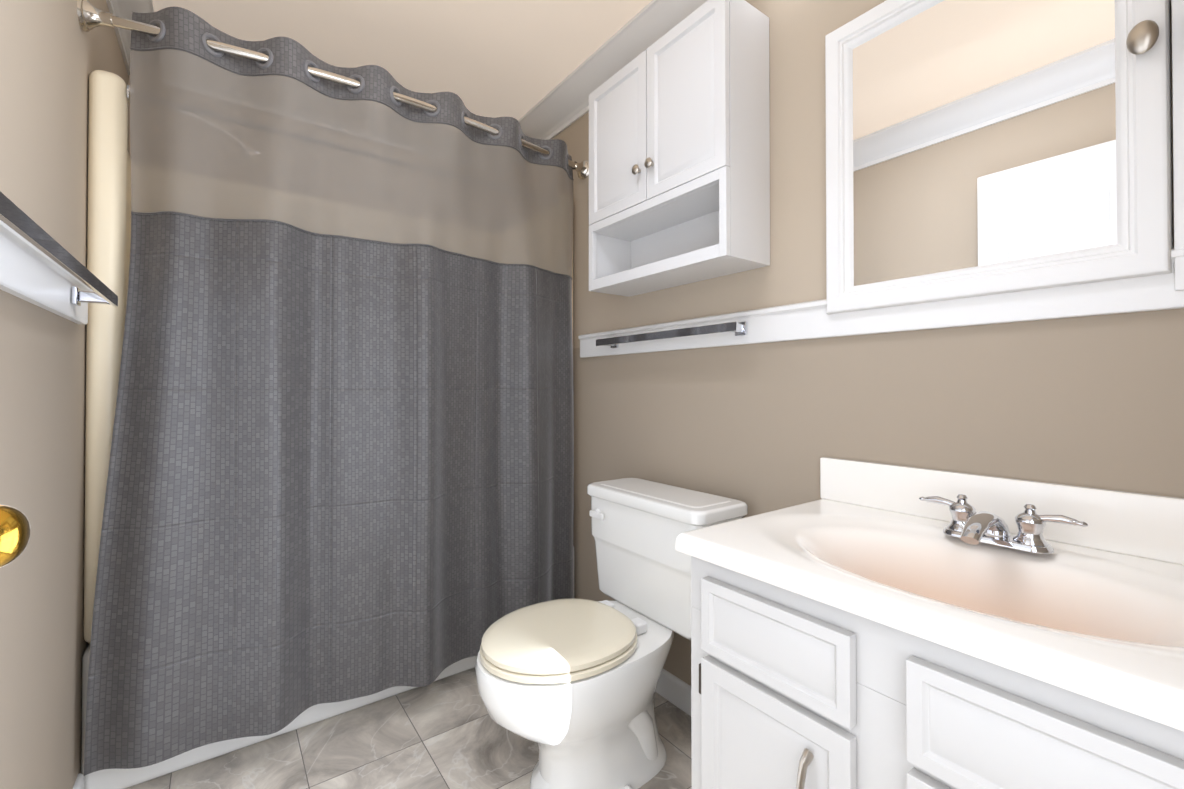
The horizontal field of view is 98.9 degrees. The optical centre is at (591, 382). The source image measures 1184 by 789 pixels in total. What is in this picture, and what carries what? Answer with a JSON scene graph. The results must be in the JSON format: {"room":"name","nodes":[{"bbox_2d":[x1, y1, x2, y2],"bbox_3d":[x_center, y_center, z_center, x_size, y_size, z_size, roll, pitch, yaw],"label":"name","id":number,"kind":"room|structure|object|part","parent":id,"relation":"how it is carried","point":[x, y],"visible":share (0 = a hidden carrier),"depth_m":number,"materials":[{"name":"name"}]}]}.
{"room":"bathroom","nodes":[
{"label":"bathroom","id":0,"kind":"room"},
{"bbox_2d":[0,0,127,788],"bbox_3d":[-0.987,-0.107,0.772,0.100,2.400,2.960,0,-1,-36],"label":"wall","id":1,"kind":"structure","parent":0,"point":[53,55],"depth_m":1.04,"materials":[{"name":"paint"}]},
{"bbox_2d":[0,505,29,567],"bbox_3d":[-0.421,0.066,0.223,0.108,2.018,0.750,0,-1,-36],"label":"door knob","id":2,"kind":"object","parent":1,"relation":"in","point":[14,531],"depth_m":0.49,"materials":[{"name":"gold metal"}]},
{"bbox_2d":[0,220,92,324],"bbox_3d":[-0.702,-0.204,0.491,0.026,0.097,1.970,0,-1,-36],"label":"trim","id":3,"kind":"structure","parent":1,"relation":"attached to","point":[31,273],"depth_m":0.92,"materials":[{"name":"white wood"}]},
{"bbox_2d":[0,191,117,306],"bbox_3d":[-0.923,-0.200,0.862,0.071,0.040,0.840,0,-1,-36],"label":"towel rail","id":4,"kind":"object","parent":1,"relation":"attached to","point":[15,218],"visible":0.98,"depth_m":0.78,"materials":[{"name":"silver metal"}]},
{"bbox_2d":[73,773,84,788],"bbox_3d":[-0.722,1.045,0.494,0.012,0.090,2.018,0,-1,-36],"label":"baseboard","id":5,"kind":"structure","parent":1,"relation":"attached to","point":[79,783],"depth_m":1.29,"materials":[{"name":"white"}]},
{"bbox_2d":[106,0,153,74],"bbox_3d":[-0.907,-1.243,0.841,0.097,0.127,2.760,0,-1,-36],"label":"crown molding","id":6,"kind":"structure","parent":1,"relation":"attached to","point":[121,8],"depth_m":1.69,"materials":[{"name":"white"}]},
{"bbox_2d":[77,0,588,775],"bbox_3d":[-0.653,-0.002,1.719,1.570,1.968,0.270,0,-1,-36],"label":"shower curtain","id":7,"kind":"object","parent":1,"relation":"attached to","point":[341,464],"visible":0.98,"depth_m":1.54,"materials":[{"name":"grey fabric"}]},
{"bbox_3d":[-0.666,-0.872,1.746,1.570,0.192,0.224,0,-1,-36],"label":"rod","id":8,"kind":"part","parent":7,"relation":"part of","materials":[{"name":"silver metal"}]},
{"bbox_2d":[127,75,130,157],"bbox_3d":[-1.164,-0.091,2.416,1.560,2.400,0.100,0,-1,-36],"label":"wall","id":9,"kind":"structure","parent":0,"point":[128,145],"depth_m":1.93,"materials":[{"name":"paint"}]},
{"bbox_2d":[84,70,572,642],"bbox_3d":[-0.916,-0.126,2.078,1.556,1.658,0.734,0,-1,-36],"label":"tub surround","id":10,"kind":"object","parent":9,"relation":"attached to","point":[108,206],"visible":0.19,"depth_m":1.34,"materials":[{"name":"acrylic"},{"name":"fiberglass"}]},
{"bbox_2d":[152,0,651,119],"bbox_3d":[-0.318,-1.333,1.275,1.760,0.060,2.960,0,-1,-36],"label":"ceiling","id":11,"kind":"structure","parent":0,"point":[517,59],"depth_m":1.89,"materials":[{"name":"beige paint"}]},
{"bbox_2d":[126,668,691,788],"bbox_3d":[-0.318,1.127,1.251,1.760,0.060,2.960,0,-1,-36],"label":"floor","id":12,"kind":"structure","parent":0,"point":[449,732],"depth_m":1.50,"materials":[{"name":"tile"}]},
{"bbox_2d":[81,546,573,788],"bbox_3d":[-0.915,0.905,2.066,1.556,0.400,0.738,0,-1,-36],"label":"bathtub","id":13,"kind":"object","parent":12,"relation":"on","point":[114,779],"visible":0.06,"depth_m":1.47,"materials":[{"name":"white ceramic"}]},
{"bbox_2d":[475,478,747,788],"bbox_3d":[0.017,0.720,1.457,0.722,0.758,0.524,0,-1,-36],"label":"toilet","id":14,"kind":"object","parent":12,"relation":"on","point":[568,686],"visible":0.96,"depth_m":1.36,"materials":[{"name":"white ceramic"}]},
{"bbox_2d":[676,457,1183,788],"bbox_3d":[0.595,0.641,0.844,0.571,0.905,0.747,0,-1,-36],"label":"bathroom vanity","id":15,"kind":"object","parent":12,"relation":"on","point":[863,625],"visible":1,"depth_m":0.79,"materials":[{"name":"white wood"}]},
{"bbox_2d":[553,0,1183,685],"bbox_3d":[0.352,-0.098,1.754,0.100,2.400,2.960,0,-1,-36],"label":"wall","id":16,"kind":"structure","parent":0,"point":[1081,402],"depth_m":1.35,"materials":[{"name":"paint"}]},
{"bbox_2d":[518,0,707,139],"bbox_3d":[0.272,-1.235,1.706,0.097,0.127,2.760,0,-1,-36],"label":"crown molding","id":17,"kind":"structure","parent":16,"relation":"attached to","point":[560,107],"depth_m":2.00,"materials":[{"name":"white wood"}]},
{"bbox_2d":[596,321,746,347],"bbox_3d":[0.241,-0.158,1.729,0.071,0.040,0.670,0,-1,-36],"label":"towel rail","id":18,"kind":"object","parent":16,"relation":"attached to","point":[738,328],"visible":1,"depth_m":1.62,"materials":[{"name":"silver metal"}]},
{"bbox_2d":[656,669,690,715],"bbox_3d":[0.526,1.054,1.410,0.012,0.090,2.018,0,-1,-36],"label":"baseboard","id":19,"kind":"structure","parent":16,"relation":"attached to","point":[673,689],"depth_m":1.73,"materials":[{"name":"white"}]},
{"bbox_2d":[589,0,769,296],"bbox_3d":[0.237,-0.692,1.639,0.223,0.715,0.620,0,-1,-36],"label":"upper cabinet","id":20,"kind":"object","parent":16,"relation":"attached to","point":[679,154],"visible":1,"depth_m":1.50,"materials":[{"name":"white wood"}]},
{"bbox_2d":[578,248,1183,357],"bbox_3d":[0.535,-0.165,1.399,0.026,0.097,1.970,0,-1,-36],"label":"trim","id":21,"kind":"structure","parent":16,"relation":"attached to","point":[805,320],"depth_m":1.14,"materials":[{"name":"white wood"}]},
{"bbox_2d":[825,0,1183,314],"bbox_3d":[0.847,-0.587,0.945,0.060,0.878,0.858,0,-1,-36],"label":"mirrored medicine cabinet","id":22,"kind":"object","parent":16,"relation":"attached to","point":[976,148],"visible":1,"depth_m":1.01,"materials":[{"name":"white"}]}
]}

